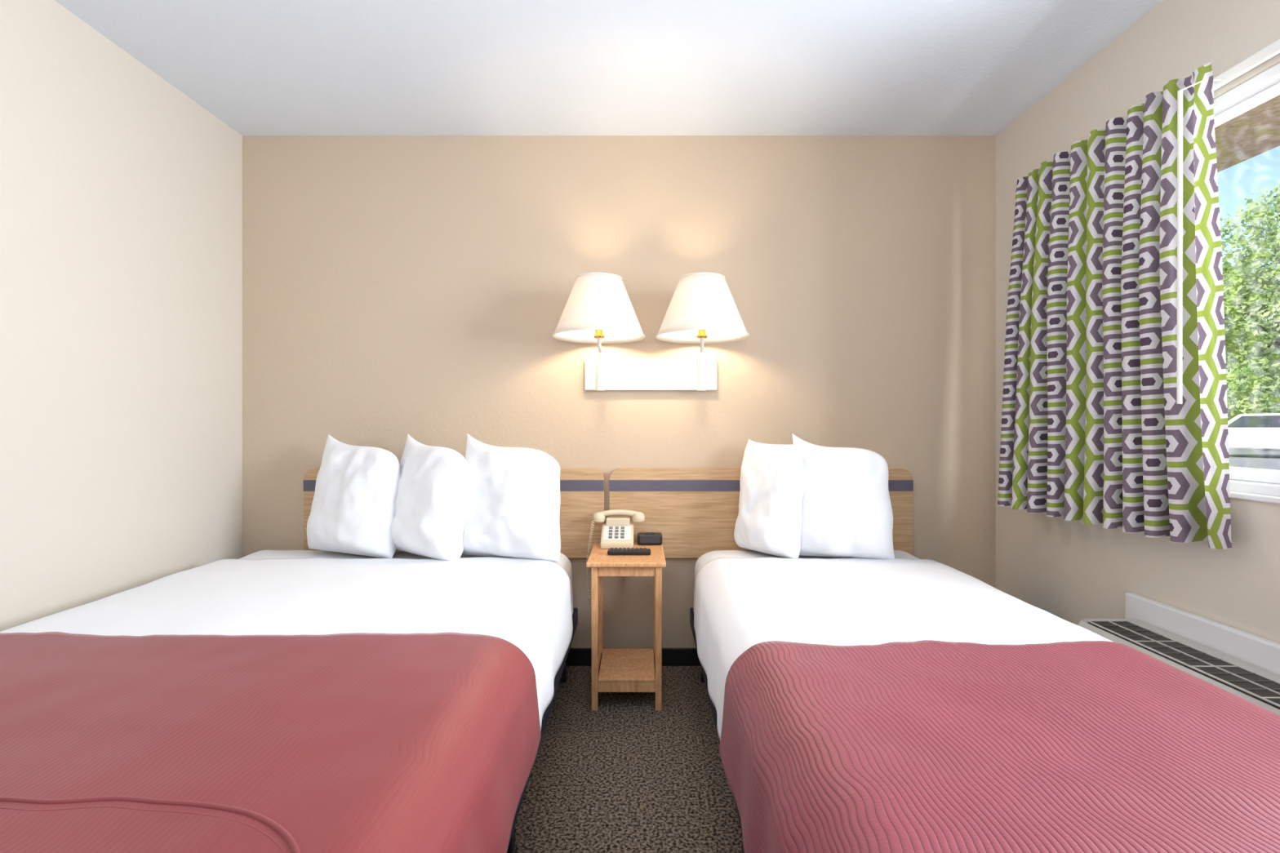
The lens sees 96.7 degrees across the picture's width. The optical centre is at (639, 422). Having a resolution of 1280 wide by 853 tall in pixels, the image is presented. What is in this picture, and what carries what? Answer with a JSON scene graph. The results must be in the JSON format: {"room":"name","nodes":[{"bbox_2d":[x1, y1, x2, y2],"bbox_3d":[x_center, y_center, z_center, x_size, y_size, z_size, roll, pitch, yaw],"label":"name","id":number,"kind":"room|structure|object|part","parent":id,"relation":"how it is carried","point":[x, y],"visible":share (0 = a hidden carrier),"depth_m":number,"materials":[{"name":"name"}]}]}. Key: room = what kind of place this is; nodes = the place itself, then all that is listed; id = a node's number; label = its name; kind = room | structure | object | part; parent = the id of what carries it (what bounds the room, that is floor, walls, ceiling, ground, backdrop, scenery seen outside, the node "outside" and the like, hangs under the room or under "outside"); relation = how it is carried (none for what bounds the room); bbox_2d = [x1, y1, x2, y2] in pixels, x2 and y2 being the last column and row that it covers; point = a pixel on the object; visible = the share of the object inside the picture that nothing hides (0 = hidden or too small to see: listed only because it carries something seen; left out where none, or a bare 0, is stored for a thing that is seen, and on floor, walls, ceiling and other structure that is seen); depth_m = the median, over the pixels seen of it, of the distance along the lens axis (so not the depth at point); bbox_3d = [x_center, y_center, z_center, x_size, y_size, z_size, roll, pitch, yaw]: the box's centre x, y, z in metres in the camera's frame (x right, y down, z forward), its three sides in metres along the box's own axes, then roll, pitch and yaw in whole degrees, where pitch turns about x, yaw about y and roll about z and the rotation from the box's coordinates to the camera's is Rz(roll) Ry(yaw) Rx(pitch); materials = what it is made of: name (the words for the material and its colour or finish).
{"room":"hotel room","nodes":[
{"label":"hotel room","id":0,"kind":"room"},
{"bbox_2d":[0,0,242,631],"bbox_3d":[-1.902,-0.100,0.460,0.140,2.440,4.320,0,0,0],"label":"wall","id":1,"kind":"structure","parent":0,"point":[121,193],"depth_m":1.95,"materials":[{"name":"beige paint"}]},
{"bbox_2d":[54,0,1163,135],"bbox_3d":[-0.097,-1.380,0.460,3.750,0.120,4.600,0,0,0],"label":"ceiling","id":2,"kind":"structure","parent":0,"point":[260,67],"depth_m":2.06,"materials":[{"name":"white paint"}]},
{"bbox_2d":[242,135,995,648],"bbox_3d":[-0.097,-0.100,2.690,3.750,2.440,0.140,0,0,0],"label":"wall","id":3,"kind":"structure","parent":0,"point":[394,287],"depth_m":2.62,"materials":[{"name":"beige paint"}]},
{"bbox_2d":[303,468,604,558],"bbox_3d":[-0.847,0.417,2.601,1.367,0.405,0.036,0,0,0],"label":"headboard","id":4,"kind":"object","parent":3,"relation":"attached to","point":[582,491],"visible":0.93,"depth_m":2.59,"materials":[{"name":"brown wood"}]},
{"bbox_2d":[566,648,700,666],"bbox_3d":[-0.097,1.080,2.614,3.470,0.080,0.012,0,0,0],"label":"baseboard","id":5,"kind":"structure","parent":3,"relation":"attached to","point":[576,656],"depth_m":2.61,"materials":[{"name":"black plastic"}]},
{"bbox_2d":[552,272,749,391],"bbox_3d":[0.045,-0.374,2.412,0.826,0.465,0.415,0,0,0],"label":"wall lamp","id":6,"kind":"object","parent":3,"relation":"attached to","point":[598,309],"visible":1,"depth_m":2.33,"materials":[{"name":"white fabric"}]},
{"bbox_3d":[-0.172,-0.482,2.400,0.384,0.245,0.384,0,0,0],"label":"lamp shade","id":7,"kind":"part","parent":6,"relation":"part of","materials":[{"name":"white fabric"}]},
{"bbox_2d":[593,329,604,338],"bbox_3d":[-0.172,-0.383,2.400,0.048,0.056,0.048,0,0,0],"label":"socket","id":8,"kind":"object","parent":6,"relation":"attached to","point":[598,333],"depth_m":2.39,"materials":[{"name":"gold metal"}]},
{"bbox_3d":[-0.175,-0.343,2.482,0.016,0.075,0.181,0,0,-2],"label":"arm","id":9,"kind":"part","parent":6,"relation":"part of","materials":[{"name":"white metal"}]},
{"bbox_3d":[-0.178,-0.226,2.565,0.042,0.168,0.042,0,0,0],"label":"post","id":10,"kind":"part","parent":6,"relation":"part of","materials":[{"name":"white metal"}]},
{"bbox_3d":[0.050,-0.218,2.606,0.604,0.147,0.027,0,0,0],"label":"plate","id":11,"kind":"part","parent":6,"relation":"part of","materials":[{"name":"white metal"}]},
{"bbox_3d":[0.278,-0.226,2.565,0.042,0.168,0.042,0,0,0],"label":"post","id":12,"kind":"part","parent":6,"relation":"part of","materials":[{"name":"white metal"}]},
{"bbox_3d":[0.270,-0.343,2.482,0.016,0.075,0.182,0,0,6],"label":"arm","id":13,"kind":"part","parent":6,"relation":"part of","materials":[{"name":"white metal"}]},
{"bbox_2d":[696,329,707,338],"bbox_3d":[0.262,-0.383,2.400,0.048,0.056,0.048,0,0,0],"label":"socket","id":14,"kind":"object","parent":6,"relation":"attached to","point":[701,333],"depth_m":2.39,"materials":[{"name":"gold metal"}]},
{"bbox_3d":[0.262,-0.482,2.400,0.384,0.245,0.384,0,0,0],"label":"lamp shade","id":15,"kind":"part","parent":6,"relation":"part of","materials":[{"name":"white fabric"}]},
{"bbox_2d":[608,468,913,558],"bbox_3d":[0.550,0.417,2.601,1.383,0.405,0.036,0,0,0],"label":"headboard","id":16,"kind":"object","parent":3,"relation":"attached to","point":[695,511],"visible":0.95,"depth_m":2.59,"materials":[{"name":"brown wood"}]},
{"bbox_2d":[515,666,742,852],"bbox_3d":[-0.097,1.170,0.460,3.750,0.100,4.600,0,0,0],"label":"floor","id":17,"kind":"structure","parent":0,"point":[625,775],"depth_m":1.79,"materials":[{"name":"brown carpet"}]},
{"bbox_2d":[0,550,577,852],"bbox_3d":[-1.016,0.829,1.571,1.519,0.583,2.004,0,0,0],"label":"bed","id":18,"kind":"object","parent":17,"relation":"on","point":[526,603],"visible":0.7,"depth_m":1.75,"materials":[{"name":"white fabric"}]},
{"bbox_2d":[0,631,541,852],"bbox_3d":[-1.018,0.662,1.001,1.545,0.266,0.883,0,0,0],"label":"bedspread","id":19,"kind":"object","parent":18,"relation":"on","point":[358,742],"visible":1,"depth_m":0.98,"materials":[{"name":"red fabric"}]},
{"bbox_2d":[306,434,399,558],"bbox_3d":[-1.205,0.303,2.400,0.449,0.501,0.231,0,0,26],"label":"pillow","id":20,"kind":"object","parent":18,"relation":"on","point":[353,512],"visible":0.94,"depth_m":2.32,"materials":[{"name":"white fabric"}]},
{"bbox_2d":[390,434,469,560],"bbox_3d":[-0.891,0.303,2.365,0.437,0.502,0.235,0,0,34],"label":"pillow","id":21,"kind":"object","parent":18,"relation":"on","point":[429,520],"visible":0.87,"depth_m":2.26,"materials":[{"name":"white fabric"}]},
{"bbox_3d":[-0.340,1.008,1.450,0.036,0.225,0.036,0,0,0],"label":"leg","id":22,"kind":"part","parent":18,"relation":"part of","materials":[{"name":"black metal"}]},
{"bbox_2d":[462,433,560,561],"bbox_3d":[-0.538,0.301,2.342,0.463,0.505,0.239,0,0,14],"label":"pillow","id":23,"kind":"object","parent":18,"relation":"on","point":[513,508],"visible":0.85,"depth_m":2.26,"materials":[{"name":"white fabric"}]},
{"bbox_3d":[-0.307,0.874,1.583,0.055,0.073,1.965,0,0,0],"label":"rail","id":24,"kind":"part","parent":18,"relation":"part of","materials":[{"name":"black metal"}]},
{"bbox_3d":[-0.340,1.008,2.465,0.036,0.225,0.036,0,0,0],"label":"leg","id":25,"kind":"part","parent":18,"relation":"part of","materials":[{"name":"black metal"}]},
{"bbox_2d":[586,542,666,711],"bbox_3d":[-0.053,0.830,2.370,0.306,0.580,0.380,0,0,0],"label":"nightstand","id":26,"kind":"object","parent":17,"relation":"on","point":[612,669],"visible":1,"depth_m":2.21,"materials":[{"name":"brown wood"}]},
{"bbox_3d":[-0.176,0.839,2.215,0.025,0.562,0.025,0,0,0],"label":"leg","id":27,"kind":"part","parent":26,"relation":"part of","materials":[{"name":"brown wood"}]},
{"bbox_3d":[-0.176,1.028,2.358,0.014,0.035,0.260,0,0,0],"label":"rail","id":28,"kind":"part","parent":26,"relation":"part of","materials":[{"name":"brown wood"}]},
{"bbox_3d":[-0.176,0.839,2.500,0.025,0.562,0.025,0,0,0],"label":"leg","id":29,"kind":"part","parent":26,"relation":"part of","materials":[{"name":"brown wood"}]},
{"bbox_2d":[586,509,644,605],"bbox_3d":[-0.109,0.603,2.483,0.262,0.428,0.144,0,0,0],"label":"telephone","id":30,"kind":"object","parent":26,"relation":"on","point":[617,532],"visible":0.88,"depth_m":2.50,"materials":[{"name":"beige plastic"}]},
{"bbox_3d":[-0.220,0.625,2.511,0.030,0.383,0.048,0,0,-30],"label":"coiled cord","id":31,"kind":"part","parent":30,"relation":"part of","materials":[{"name":"beige plastic"}]},
{"bbox_3d":[-0.053,0.549,2.370,0.306,0.018,0.380,0,0,0],"label":"panel","id":32,"kind":"part","parent":26,"relation":"part of","materials":[{"name":"brown wood"}]},
{"bbox_3d":[-0.052,1.029,2.215,0.223,0.042,0.014,0,0,0],"label":"shelf rail","id":33,"kind":"part","parent":26,"relation":"part of","materials":[{"name":"brown wood"}]},
{"bbox_2d":[607,547,650,555],"bbox_3d":[-0.044,0.528,2.322,0.176,0.022,0.045,0,0,0],"label":"remote control","id":34,"kind":"object","parent":26,"relation":"on","point":[611,551],"visible":1,"depth_m":2.30,"materials":[{"name":"black plastic"}]},
{"bbox_2d":[637,532,662,545],"bbox_3d":[0.043,0.514,2.514,0.110,0.052,0.062,0,0,0],"label":"alarm clock","id":35,"kind":"object","parent":26,"relation":"on","point":[643,538],"visible":1,"depth_m":2.49,"materials":[{"name":"black plastic"}]},
{"bbox_3d":[0.072,0.839,2.500,0.025,0.562,0.025,0,0,0],"label":"leg","id":36,"kind":"part","parent":26,"relation":"part of","materials":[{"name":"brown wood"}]},
{"bbox_3d":[0.072,0.839,2.215,0.025,0.562,0.025,0,0,0],"label":"leg","id":37,"kind":"part","parent":26,"relation":"part of","materials":[{"name":"brown wood"}]},
{"bbox_2d":[689,550,1111,852],"bbox_3d":[0.736,0.829,1.570,1.066,0.583,2.004,0,0,0],"label":"bed","id":38,"kind":"object","parent":17,"relation":"on","point":[743,599],"visible":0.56,"depth_m":1.70,"materials":[{"name":"white fabric"}]},
{"bbox_3d":[0.253,0.874,1.583,0.055,0.073,1.965,0,0,0],"label":"rail","id":39,"kind":"part","parent":38,"relation":"part of","materials":[{"name":"black metal"}]},
{"bbox_2d":[733,439,805,558],"bbox_3d":[0.550,0.315,2.409,0.234,0.478,0.308,0,0,-34],"label":"pillow","id":40,"kind":"object","parent":38,"relation":"on","point":[772,482],"visible":0.94,"depth_m":2.31,"materials":[{"name":"white fabric"}]},
{"bbox_2d":[791,433,894,559],"bbox_3d":[0.830,0.301,2.343,0.386,0.505,0.260,0,0,0],"label":"pillow","id":41,"kind":"object","parent":38,"relation":"on","point":[847,509],"visible":0.83,"depth_m":2.27,"materials":[{"name":"white fabric"}]},
{"bbox_2d":[719,640,1279,852],"bbox_3d":[0.736,0.663,0.975,1.091,0.265,0.832,0,0,0],"label":"bedspread","id":42,"kind":"object","parent":38,"relation":"on","point":[925,746],"visible":1,"depth_m":0.94,"materials":[{"name":"fabric"}]},
{"bbox_2d":[1078,592,1279,715],"bbox_3d":[1.506,0.843,1.300,0.262,0.555,1.180,0,0,0],"label":"air conditioner","id":43,"kind":"object","parent":17,"relation":"on","point":[1246,665],"visible":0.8,"depth_m":1.56,"materials":[{"name":"grey metal"}]},
{"bbox_2d":[1085,620,1279,709],"bbox_3d":[1.488,0.635,1.305,0.131,0.009,1.018,0,0,0],"label":"vent","id":44,"kind":"object","parent":43,"relation":"attached to","point":[1260,690],"depth_m":1.51,"materials":[{"name":"black plastic"}]},
{"bbox_2d":[995,0,1279,643],"bbox_3d":[1.708,-0.100,0.460,0.140,2.440,4.320,0,0,0],"label":"wall","id":45,"kind":"structure","parent":0,"point":[1073,571],"depth_m":1.91,"materials":[{"name":"beige paint"}]},
{"bbox_2d":[997,38,1279,549],"bbox_3d":[1.544,-0.319,1.357,0.187,1.331,2.011,0,0,0],"label":"curtain","id":46,"kind":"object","parent":45,"relation":"in","point":[1114,410],"depth_m":1.77,"materials":[{"name":"multicoloured fabric"}]},
{"bbox_3d":[1.615,-0.950,1.355,0.014,0.030,2.010,0,0,0],"label":"rail","id":47,"kind":"part","parent":46,"relation":"part of","materials":[{"name":"white metal"}]},
{"bbox_2d":[1213,62,1279,127],"bbox_3d":[1.687,-0.903,1.325,0.073,0.054,1.750,0,0,0],"label":"window frame","id":48,"kind":"structure","parent":45,"relation":"in","point":[1264,86],"depth_m":1.56,"materials":[{"name":"white plastic"}]},
{"bbox_2d":[1214,94,1279,172],"bbox_3d":[2.324,-1.310,2.000,1.092,0.140,12.000,0,0,0],"label":"roof eave","id":49,"kind":"object","parent":45,"relation":"attached to","point":[1255,131],"visible":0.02,"depth_m":2.45,"materials":[{"name":"brown paint"}]},
{"bbox_2d":[1229,466,1279,484],"bbox_3d":[1.700,0.147,1.685,0.025,0.036,0.970,0,0,0],"label":"window frame","id":50,"kind":"structure","parent":45,"relation":"in","point":[1248,474],"depth_m":1.56,"materials":[{"name":"white plastic"}]},
{"bbox_2d":[1229,479,1279,497],"bbox_3d":[1.687,0.180,1.325,0.073,0.030,1.750,0,0,0],"label":"frame","id":51,"kind":"object","parent":45,"relation":"attached to","point":[1252,487],"visible":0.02,"depth_m":1.53,"materials":[{"name":"white plastic"}]},
{"bbox_2d":[1230,491,1279,504],"bbox_3d":[1.648,0.202,1.325,0.040,0.017,1.790,0,0,0],"label":"window sill","id":52,"kind":"structure","parent":45,"relation":"attached to","point":[1241,495],"depth_m":1.51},
{"label":"outside","id":53,"kind":"structure","parent":0,"visible":0},
{"bbox_2d":[1228,448,1279,470],"bbox_3d":[35.889,1.395,15.000,68.222,0.150,110.000,0,0,0],"label":"ground","id":54,"kind":"structure","parent":53,"point":[1264,459],"depth_m":20.68,"materials":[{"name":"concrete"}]},
{"bbox_2d":[1219,183,1279,415],"bbox_3d":[30.452,-5.118,25.808,8.496,12.893,8.248,0,0,33],"label":"tree","id":55,"kind":"object","parent":54,"relation":"on","point":[1260,255],"visible":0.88,"depth_m":25.87,"materials":[{"name":"green plant"}]},
{"bbox_2d":[1222,258,1279,420],"bbox_3d":[31.682,-3.960,32.070,7.819,10.578,8.436,0,0,-25],"label":"tree","id":56,"kind":"object","parent":54,"relation":"on","point":[1228,334],"visible":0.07,"depth_m":29.50,"materials":[{"name":"green plant"}]},
{"bbox_2d":[1225,302,1277,413],"bbox_3d":[38.828,-3.960,39.277,7.819,10.578,8.436,0,0,21],"label":"tree","id":57,"kind":"object","parent":54,"relation":"on","point":[1226,353],"visible":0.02,"depth_m":36.77,"materials":[{"name":"green plant"}]},
{"bbox_2d":[1227,413,1279,448],"bbox_3d":[23.184,0.490,21.216,4.446,1.659,1.820,0,0,45],"label":"car","id":58,"kind":"object","parent":54,"relation":"on","point":[1254,431],"visible":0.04,"depth_m":20.74,"materials":[{"name":"white paint"}]}
]}

